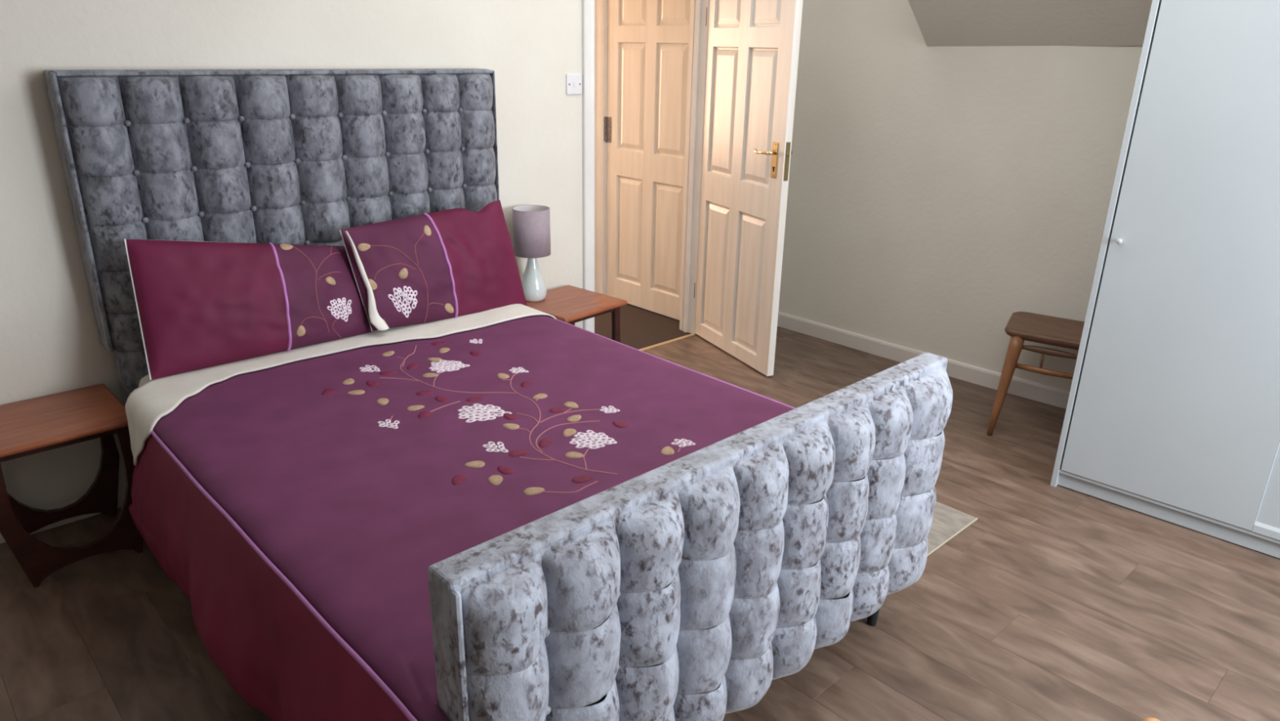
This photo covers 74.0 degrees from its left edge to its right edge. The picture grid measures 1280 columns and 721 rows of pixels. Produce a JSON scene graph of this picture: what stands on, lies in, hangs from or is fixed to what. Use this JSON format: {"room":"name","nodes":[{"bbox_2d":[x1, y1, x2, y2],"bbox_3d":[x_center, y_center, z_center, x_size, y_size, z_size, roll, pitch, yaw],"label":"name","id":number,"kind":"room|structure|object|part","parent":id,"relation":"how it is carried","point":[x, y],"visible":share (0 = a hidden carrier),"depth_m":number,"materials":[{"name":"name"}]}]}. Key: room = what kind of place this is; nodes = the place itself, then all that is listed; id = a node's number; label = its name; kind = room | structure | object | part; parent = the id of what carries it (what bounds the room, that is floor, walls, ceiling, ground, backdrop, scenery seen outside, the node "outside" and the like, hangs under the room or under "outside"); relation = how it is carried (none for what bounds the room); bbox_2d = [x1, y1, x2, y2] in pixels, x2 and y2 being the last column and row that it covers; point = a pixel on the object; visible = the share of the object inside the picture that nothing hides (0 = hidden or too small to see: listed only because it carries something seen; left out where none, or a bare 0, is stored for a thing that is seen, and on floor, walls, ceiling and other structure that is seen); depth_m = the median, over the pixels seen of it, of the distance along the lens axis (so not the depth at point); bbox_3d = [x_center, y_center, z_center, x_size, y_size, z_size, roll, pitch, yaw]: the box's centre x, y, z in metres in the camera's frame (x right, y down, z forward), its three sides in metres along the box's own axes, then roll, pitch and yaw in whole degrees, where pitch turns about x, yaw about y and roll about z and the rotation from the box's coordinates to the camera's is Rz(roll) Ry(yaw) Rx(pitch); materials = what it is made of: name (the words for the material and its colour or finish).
{"room":"bedroom","nodes":[
{"label":"bedroom","id":0,"kind":"room"},
{"bbox_2d":[0,0,582,508],"bbox_3d":[-1.217,-0.834,3.309,5.500,2.420,0.115,-17,27,-40],"label":"wall","id":1,"kind":"structure","parent":0,"point":[50,344],"depth_m":2.90,"materials":[{"name":"paint"}]},
{"bbox_2d":[0,484,126,543],"bbox_3d":[-1.746,0.453,3.181,3.984,0.075,0.014,-17,27,-40],"label":"baseboard","id":2,"kind":"structure","parent":1,"relation":"attached to","point":[122,489],"depth_m":2.96,"materials":[{"name":"paint"}]},
{"bbox_2d":[565,74,582,94],"bbox_3d":[-0.306,-1.286,3.960,0.090,0.090,0.014,-17,27,-40],"label":"light switch","id":3,"kind":"object","parent":1,"relation":"attached to","point":[573,82],"visible":1,"depth_m":3.96,"materials":[{"name":"white plastic"}]},
{"bbox_2d":[581,0,709,334],"bbox_3d":[0.018,-1.048,4.476,0.931,2.060,0.159,-17,27,-40],"label":"trim","id":4,"kind":"structure","parent":1,"relation":"attached to","point":[699,31],"depth_m":4.54,"materials":[{"name":"white paint"}]},
{"bbox_3d":[-0.248,-0.934,4.151,0.072,2.059,0.022,-17,27,-40],"label":"architrave","id":5,"kind":"part","parent":4,"relation":"part of","materials":[{"name":"white paint"}]},
{"bbox_3d":[0.283,-1.163,4.801,0.072,2.059,0.022,-17,27,-40],"label":"architrave","id":6,"kind":"part","parent":4,"relation":"part of","materials":[{"name":"white paint"}]},
{"bbox_2d":[693,0,803,376],"bbox_3d":[0.526,-0.968,4.390,0.154,1.969,0.791,-9,22,-25],"label":"door","id":7,"kind":"structure","parent":1,"relation":"in","point":[753,46],"depth_m":4.34,"materials":[{"name":"beige wood"}]},
{"bbox_3d":[0.430,-0.514,4.745,0.038,0.720,0.250,-9,22,-25],"label":"panel","id":8,"kind":"part","parent":7,"relation":"part of","materials":[{"name":"beige wood"}]},
{"bbox_3d":[0.447,-1.299,4.455,0.038,0.645,0.250,-9,22,-25],"label":"panel","id":9,"kind":"part","parent":7,"relation":"part of","materials":[{"name":"beige wood"}]},
{"bbox_3d":[0.457,-1.775,4.279,0.038,0.190,0.250,-9,22,-25],"label":"panel","id":10,"kind":"part","parent":7,"relation":"part of","materials":[{"name":"beige wood"}]},
{"bbox_3d":[0.580,-0.404,4.457,0.038,0.720,0.253,-9,22,-25],"label":"panel","id":11,"kind":"part","parent":7,"relation":"part of","materials":[{"name":"beige wood"}]},
{"bbox_3d":[0.596,-1.190,4.167,0.038,0.645,0.253,-9,22,-25],"label":"panel","id":12,"kind":"part","parent":7,"relation":"part of","materials":[{"name":"beige wood"}]},
{"bbox_3d":[0.606,-1.665,3.991,0.038,0.190,0.253,-9,22,-25],"label":"panel","id":13,"kind":"part","parent":7,"relation":"part of","materials":[{"name":"beige wood"}]},
{"bbox_3d":[0.600,-1.004,4.099,0.055,0.022,0.117,-9,22,-25],"label":"handle","id":14,"kind":"part","parent":7,"relation":"part of","materials":[{"name":"gold metal"}]},
{"bbox_3d":[0.646,-0.961,4.082,0.004,0.168,0.044,-9,22,-25],"label":"handle plate","id":15,"kind":"part","parent":7,"relation":"part of","materials":[{"name":"gold metal"}]},
{"bbox_2d":[0,302,1279,720],"bbox_3d":[-0.522,0.611,3.017,5.720,0.060,8.120,-17,27,-40],"label":"floor","id":16,"kind":"structure","parent":0,"point":[1060,602],"depth_m":2.54,"materials":[{"name":"laminate"}]},
{"bbox_2d":[0,383,142,587],"bbox_3d":[-1.863,0.398,2.742,0.410,0.478,0.400,-17,27,-40],"label":"bedside table","id":17,"kind":"object","parent":16,"relation":"on","point":[34,425],"visible":0.9,"depth_m":2.69,"materials":[{"name":"brown wood"}]},
{"bbox_3d":[-1.752,0.248,2.566,0.300,0.026,0.018,-17,27,-40],"label":"rail","id":18,"kind":"part","parent":17,"relation":"part of","materials":[{"name":"brown wood"}]},
{"bbox_3d":[-1.969,0.367,2.851,0.390,0.456,0.022,-17,27,-40],"label":"frame","id":19,"kind":"part","parent":17,"relation":"part of","materials":[{"name":"brown wood"}]},
{"bbox_2d":[42,68,952,720],"bbox_3d":[-0.471,-0.051,2.566,1.564,1.497,2.314,-17,27,-40],"label":"bed","id":20,"kind":"object","parent":16,"relation":"on","point":[678,589],"visible":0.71,"depth_m":2.06,"materials":[{"name":"grey fabric"}]},
{"bbox_3d":[-1.230,0.008,3.437,1.512,0.472,0.090,-17,27,-40],"label":"headboard panel","id":21,"kind":"part","parent":20,"relation":"part of","materials":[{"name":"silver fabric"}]},
{"bbox_3d":[-1.228,-0.632,3.213,1.564,0.885,0.092,-17,27,-40],"label":"headboard","id":22,"kind":"part","parent":20,"relation":"part of","materials":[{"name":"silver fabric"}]},
{"bbox_2d":[138,373,438,703],"bbox_3d":[-0.471,0.254,2.677,1.482,0.242,2.002,-17,27,-40],"label":"mattress","id":23,"kind":"object","parent":20,"relation":"on","point":[145,379],"visible":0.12,"depth_m":2.81,"materials":[{"name":"beige fabric"}]},
{"bbox_2d":[124,303,795,720],"bbox_3d":[-0.417,0.373,2.560,1.731,0.456,1.914,-17,27,-40],"label":"duvet","id":24,"kind":"object","parent":23,"relation":"on","point":[302,501],"visible":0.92,"depth_m":2.25,"materials":[{"name":"fabric"}]},
{"bbox_2d":[124,239,376,379],"bbox_3d":[-1.287,-0.242,2.912,0.814,0.424,0.188,-17,27,-40],"label":"pillow","id":25,"kind":"object","parent":24,"relation":"on","point":[200,304],"visible":0.96,"depth_m":2.81,"materials":[{"name":"purple fabric"}]},
{"bbox_3d":[-1.406,-0.204,2.799,0.469,0.421,0.172,-17,27,-40],"label":"plain panel","id":26,"kind":"part","parent":25,"relation":"part of","materials":[{"name":"red fabric"}]},
{"bbox_3d":[-1.161,-0.252,3.010,0.048,0.294,0.142,-17,27,-40],"label":"stem","id":27,"kind":"part","parent":25,"relation":"part of","materials":[{"name":"brown fabric"}]},
{"bbox_3d":[-1.143,-0.140,2.973,0.094,0.028,0.005,-16,26,-38],"label":"stem","id":28,"kind":"part","parent":25,"relation":"part of","materials":[{"name":"fabric"}]},
{"bbox_3d":[-1.126,-0.255,3.063,0.379,0.348,0.171,-17,27,-40],"label":"embroidered panel","id":29,"kind":"part","parent":25,"relation":"part of","materials":[{"name":"purple fabric"}]},
{"bbox_3d":[-1.123,-0.354,3.059,0.009,0.050,0.139,9,22,19],"label":"stem","id":30,"kind":"part","parent":25,"relation":"part of","materials":[{"name":"brown fabric"}]},
{"bbox_3d":[-1.112,-0.304,3.038,0.008,0.019,0.101,13,23,28],"label":"stem","id":31,"kind":"part","parent":25,"relation":"part of","materials":[{"name":"fabric"}]},
{"bbox_3d":[-1.086,-0.111,3.050,0.010,0.084,0.039,9,22,19],"label":"stem","id":32,"kind":"part","parent":25,"relation":"part of","materials":[{"name":"fabric"}]},
{"bbox_2d":[327,297,351,321],"bbox_3d":[-1.075,-0.180,3.052,0.030,0.085,0.104,17,26,36],"label":"flower","id":33,"kind":"object","parent":25,"relation":"on","point":[339,308],"depth_m":3.05,"materials":[{"name":"white fabric"}]},
{"bbox_3d":[-0.960,0.591,2.001,0.113,0.414,1.786,-17,27,-40],"label":"panel","id":34,"kind":"part","parent":24,"relation":"part of","materials":[{"name":"fabric"}]},
{"bbox_2d":[359,364,380,372],"bbox_3d":[-0.904,0.028,2.839,0.061,0.002,0.080,-17,27,-40],"label":"flower","id":35,"kind":"object","parent":24,"relation":"on","point":[362,368],"depth_m":2.84,"materials":[{"name":"white fabric"}]},
{"bbox_2d":[377,418,399,428],"bbox_3d":[-0.718,0.180,2.436,0.075,0.003,0.052,6,21,12],"label":"flower","id":36,"kind":"object","parent":24,"relation":"on","point":[382,423],"depth_m":2.43,"materials":[{"name":"white fabric"}]},
{"bbox_3d":[-0.779,0.060,2.764,0.138,0.003,0.013,4,21,8],"label":"stem","id":37,"kind":"part","parent":24,"relation":"part of","materials":[{"name":"fabric"}]},
{"bbox_2d":[339,200,527,331],"bbox_3d":[-0.775,-0.359,3.344,0.189,0.448,0.741,19,27,40],"label":"pillow","id":38,"kind":"object","parent":24,"relation":"on","point":[426,268],"visible":0.98,"depth_m":3.26,"materials":[{"name":"purple fabric"}]},
{"bbox_3d":[-0.911,-0.334,3.153,0.163,0.048,0.012,-15,26,-36],"label":"stem","id":39,"kind":"part","parent":38,"relation":"part of","materials":[{"name":"brown fabric"}]},
{"bbox_3d":[-0.905,-0.324,3.216,0.373,0.400,0.168,-17,27,-40],"label":"embroidered panel","id":40,"kind":"part","parent":38,"relation":"part of","materials":[{"name":"purple fabric"}]},
{"bbox_3d":[-0.896,-0.284,3.188,0.175,0.307,0.094,-17,27,-40],"label":"stem","id":41,"kind":"part","parent":38,"relation":"part of","materials":[{"name":"brown fabric"}]},
{"bbox_2d":[387,285,417,317],"bbox_3d":[-0.882,-0.218,3.176,0.114,0.117,0.023,-15,26,-38],"label":"flower","id":42,"kind":"object","parent":38,"relation":"on","point":[402,300],"depth_m":3.17,"materials":[{"name":"white fabric"}]},
{"bbox_3d":[-0.840,-0.422,3.223,0.022,0.110,0.075,5,21,9],"label":"stem","id":43,"kind":"part","parent":38,"relation":"part of","materials":[{"name":"fabric"}]},
{"bbox_3d":[-0.651,-0.400,3.461,0.164,0.447,0.392,19,27,40],"label":"plain panel","id":44,"kind":"part","parent":38,"relation":"part of","materials":[{"name":"purple fabric"}]},
{"bbox_3d":[-0.589,0.138,2.562,0.008,0.004,0.114,17,25,36],"label":"stem","id":45,"kind":"part","parent":24,"relation":"part of","materials":[{"name":"fabric"}]},
{"bbox_2d":[428,360,470,373],"bbox_3d":[-0.659,0.017,2.881,0.120,0.003,0.121,18,26,38],"label":"flower","id":46,"kind":"object","parent":24,"relation":"on","point":[434,366],"depth_m":2.88,"materials":[{"name":"white fabric"}]},
{"bbox_3d":[-0.658,0.043,2.814,0.182,0.006,0.597,-17,27,-40],"label":"stem","id":47,"kind":"part","parent":24,"relation":"part of","materials":[{"name":"fabric"}]},
{"bbox_2d":[469,338,482,343],"bbox_3d":[-0.602,-0.071,3.120,0.051,0.002,0.050,0,20,-2],"label":"flower","id":48,"kind":"object","parent":24,"relation":"on","point":[471,340],"depth_m":3.12,"materials":[{"name":"white fabric"}]},
{"bbox_2d":[457,403,511,422],"bbox_3d":[-0.476,0.153,2.526,0.144,0.004,0.138,-15,26,-37],"label":"flower","id":49,"kind":"object","parent":24,"relation":"on","point":[467,412],"depth_m":2.52,"materials":[{"name":"white fabric"}]},
{"bbox_2d":[482,441,508,452],"bbox_3d":[-0.391,0.236,2.306,0.062,0.002,0.084,-17,27,-40],"label":"flower","id":50,"kind":"object","parent":24,"relation":"on","point":[487,446],"depth_m":2.31,"materials":[{"name":"white fabric"}]},
{"bbox_2d":[509,366,528,373],"bbox_3d":[-0.408,0.032,2.858,0.065,0.003,0.051,-3,21,-12],"label":"flower","id":51,"kind":"object","parent":24,"relation":"on","point":[512,369],"depth_m":2.86,"materials":[{"name":"white fabric"}]},
{"bbox_3d":[-0.328,0.167,2.497,0.022,0.002,0.096,-17,27,-40],"label":"stem","id":52,"kind":"part","parent":24,"relation":"part of","materials":[{"name":"fabric"}]},
{"bbox_3d":[-0.272,0.260,2.250,0.095,0.003,0.008,3,20,6],"label":"stem","id":53,"kind":"part","parent":24,"relation":"part of","materials":[{"name":"fabric"}]},
{"bbox_3d":[-0.265,0.177,2.474,0.284,0.004,0.748,-17,27,-40],"label":"stem","id":54,"kind":"part","parent":24,"relation":"part of","materials":[{"name":"fabric"}]},
{"bbox_3d":[-0.224,0.203,2.410,0.085,0.005,0.263,14,24,31],"label":"stem","id":55,"kind":"part","parent":24,"relation":"part of","materials":[{"name":"fabric"}]},
{"bbox_3d":[-0.167,0.318,2.103,0.146,0.004,0.035,-7,22,-22],"label":"stem","id":56,"kind":"part","parent":24,"relation":"part of","materials":[{"name":"fabric"}]},
{"bbox_3d":[-0.209,0.159,2.527,0.208,0.004,0.033,-11,23,-29],"label":"stem","id":57,"kind":"part","parent":24,"relation":"part of","materials":[{"name":"fabric"}]},
{"bbox_3d":[-0.145,0.262,2.257,0.014,0.003,0.122,1,20,-1],"label":"stem","id":58,"kind":"part","parent":24,"relation":"part of","materials":[{"name":"fabric"}]},
{"bbox_2d":[568,430,617,448],"bbox_3d":[-0.139,0.221,2.365,0.118,0.002,0.124,-17,27,-40],"label":"flower","id":59,"kind":"object","parent":24,"relation":"on","point":[578,439],"depth_m":2.37,"materials":[{"name":"white fabric"}]},
{"bbox_2d":[600,405,619,413],"bbox_3d":[-0.094,0.147,2.564,0.048,0.003,0.059,-17,27,-40],"label":"flower","id":60,"kind":"object","parent":24,"relation":"on","point":[603,409],"depth_m":2.56,"materials":[{"name":"white fabric"}]},
{"bbox_2d":[671,438,695,446],"bbox_3d":[0.120,0.229,2.358,0.065,0.003,0.049,14,24,30],"label":"flower","id":61,"kind":"object","parent":24,"relation":"on","point":[674,442],"depth_m":2.36,"materials":[{"name":"white fabric"}]},
{"bbox_3d":[0.243,0.467,1.939,1.556,0.659,0.070,-17,27,-40],"label":"footboard","id":62,"kind":"part","parent":20,"relation":"part of","materials":[{"name":"grey fabric"}]},
{"bbox_3d":[0.692,0.704,2.505,0.044,0.168,0.043,-17,27,-40],"label":"leg","id":63,"kind":"part","parent":20,"relation":"part of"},
{"bbox_2d":[526,284,627,342],"bbox_3d":[-0.345,-0.056,4.055,0.400,0.478,0.410,18,26,38],"label":"bedside table","id":64,"kind":"object","parent":16,"relation":"on","point":[568,304],"visible":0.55,"depth_m":3.95,"materials":[{"name":"brown wood"}]},
{"bbox_2d":[512,204,551,302],"bbox_3d":[-0.496,-0.488,3.910,0.170,0.425,0.170,-17,27,-40],"label":"table lamp","id":65,"kind":"object","parent":64,"relation":"on","point":[531,223],"visible":0.93,"depth_m":3.83,"materials":[{"name":"grey ceramic"}]},
{"bbox_3d":[-0.494,-0.589,3.873,0.170,0.210,0.170,-17,27,-40],"label":"lamp shade","id":66,"kind":"part","parent":65,"relation":"part of","materials":[{"name":"fabric"}]},
{"bbox_3d":[-0.225,-0.209,3.889,0.018,0.026,0.300,18,26,38],"label":"rail","id":67,"kind":"part","parent":64,"relation":"part of","materials":[{"name":"brown wood"}]},
{"bbox_3d":[-0.229,-0.008,3.963,0.022,0.456,0.390,18,26,38],"label":"frame","id":68,"kind":"part","parent":64,"relation":"part of","materials":[{"name":"brown wood"}]},
{"bbox_2d":[639,333,694,351],"bbox_3d":[0.036,-0.067,4.794,0.778,0.008,0.024,-17,27,-40],"label":"trim","id":69,"kind":"structure","parent":16,"relation":"on","point":[690,335],"depth_m":4.89,"materials":[{"name":"brown wood"}]},
{"bbox_2d":[927,501,977,555],"bbox_3d":[0.748,0.574,3.089,0.736,0.008,0.646,-17,27,-40],"label":"rug","id":70,"kind":"object","parent":16,"relation":"on","point":[948,522],"visible":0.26,"depth_m":3.06,"materials":[{"name":"beige fabric"}]},
{"bbox_2d":[986,311,1084,435],"bbox_3d":[1.839,0.082,3.848,0.472,0.456,0.544,14,24,31],"label":"stool","id":71,"kind":"object","parent":16,"relation":"on","point":[1021,326],"visible":0.54,"depth_m":3.77,"materials":[{"name":"brown wood"}]},
{"bbox_3d":[1.635,0.108,3.793,0.062,0.438,0.216,14,24,31],"label":"leg","id":72,"kind":"part","parent":71,"relation":"part of","materials":[{"name":"brown wood"}]},
{"bbox_3d":[1.877,-0.130,3.824,0.440,0.040,0.356,14,24,31],"label":"seat","id":73,"kind":"part","parent":71,"relation":"part of","materials":[{"name":"brown wood"}]},
{"bbox_2d":[1142,716,1159,720],"bbox_3d":[1.290,0.921,2.134,0.056,0.042,0.056,-17,27,-40],"label":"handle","id":74,"kind":"object","parent":16,"relation":"on","point":[1148,718],"visible":1,"depth_m":2.13,"materials":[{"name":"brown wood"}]},
{"bbox_2d":[1050,0,1279,558],"bbox_3d":[2.401,-0.317,2.692,1.580,2.020,0.582,19,27,40],"label":"wardrobe","id":75,"kind":"object","parent":16,"relation":"on","point":[1172,413],"visible":1,"depth_m":2.87,"materials":[{"name":"white wood"}]},
{"bbox_3d":[1.843,-0.516,3.200,0.020,2.020,0.560,19,27,40],"label":"panel","id":76,"kind":"part","parent":75,"relation":"part of","materials":[{"name":"white wood"}]},
{"bbox_3d":[1.679,-0.417,2.975,0.020,0.020,0.023,19,27,40],"label":"knob","id":77,"kind":"part","parent":75,"relation":"part of","materials":[{"name":"white metal"}]},
{"bbox_3d":[2.389,0.563,3.025,1.540,0.012,0.544,19,27,40],"label":"panel","id":78,"kind":"part","parent":75,"relation":"part of","materials":[{"name":"white metal"}]},
{"bbox_3d":[2.452,-0.201,2.304,0.900,1.917,0.019,19,27,40],"label":"door rail","id":79,"kind":"part","parent":75,"relation":"part of","materials":[{"name":"white metal"}]},
{"bbox_3d":[2.430,-0.204,2.325,0.840,1.855,0.019,19,27,40],"label":"door panel","id":80,"kind":"part","parent":75,"relation":"part of","materials":[{"name":"white metal"}]},
{"bbox_2d":[778,0,1142,391],"bbox_3d":[2.506,-0.779,3.372,0.230,2.420,4.940,-17,27,-40],"label":"wall","id":81,"kind":"structure","parent":0,"point":[937,196],"depth_m":4.29,"materials":[{"name":"paint"}]},
{"bbox_2d":[777,311,1070,408],"bbox_3d":[2.425,0.332,3.724,0.033,0.088,4.941,-18,28,-41],"label":"baseboard","id":82,"kind":"structure","parent":81,"relation":"attached to","point":[1057,397],"depth_m":4.61,"materials":[{"name":"paint"}]},
{"bbox_2d":[907,0,1152,46],"bbox_3d":[1.554,-1.674,3.405,0.830,0.803,1.167,-17,27,-40],"label":"sloped ceiling","id":83,"kind":"structure","parent":0,"point":[941,23],"depth_m":3.71,"materials":[{"name":"paint"}]},
{"bbox_3d":[-0.597,-1.732,5.772,0.100,2.420,2.845,-17,27,-40],"label":"wall","id":84,"kind":"structure","parent":0,"visible":0},
{"bbox_2d":[594,0,607,294],"bbox_3d":[0.032,-1.323,5.160,0.084,2.099,0.928,-17,27,-40],"label":"trim","id":85,"kind":"structure","parent":84,"relation":"attached to","point":[601,6],"depth_m":5.43,"materials":[{"name":"white paint"}]},
{"bbox_2d":[604,0,691,319],"bbox_3d":[0.049,-1.262,5.159,0.051,1.969,0.801,-17,27,-40],"label":"door","id":86,"kind":"structure","parent":84,"relation":"in","point":[648,41],"depth_m":5.16,"materials":[{"name":"beige wood"}]},
{"bbox_3d":[-0.059,-0.832,5.439,0.038,0.675,0.240,-17,27,-40],"label":"panel","id":87,"kind":"part","parent":86,"relation":"part of","materials":[{"name":"beige wood"}]},
{"bbox_3d":[-0.043,-1.593,5.158,0.038,0.630,0.240,-17,27,-40],"label":"panel","id":88,"kind":"part","parent":86,"relation":"part of","materials":[{"name":"beige wood"}]},
{"bbox_3d":[-0.033,-2.058,4.986,0.038,0.180,0.240,-17,27,-40],"label":"panel","id":89,"kind":"part","parent":86,"relation":"part of","materials":[{"name":"beige wood"}]},
{"bbox_3d":[0.173,-0.742,5.211,0.038,0.675,0.255,-17,27,-40],"label":"panel","id":90,"kind":"part","parent":86,"relation":"part of","materials":[{"name":"beige wood"}]},
{"bbox_3d":[0.189,-1.504,4.929,0.038,0.630,0.255,-17,27,-40],"label":"panel","id":91,"kind":"part","parent":86,"relation":"part of","materials":[{"name":"beige wood"}]},
{"bbox_3d":[0.198,-1.968,4.757,0.038,0.180,0.255,-17,27,-40],"label":"panel","id":92,"kind":"part","parent":86,"relation":"part of","materials":[{"name":"beige wood"}]}
]}

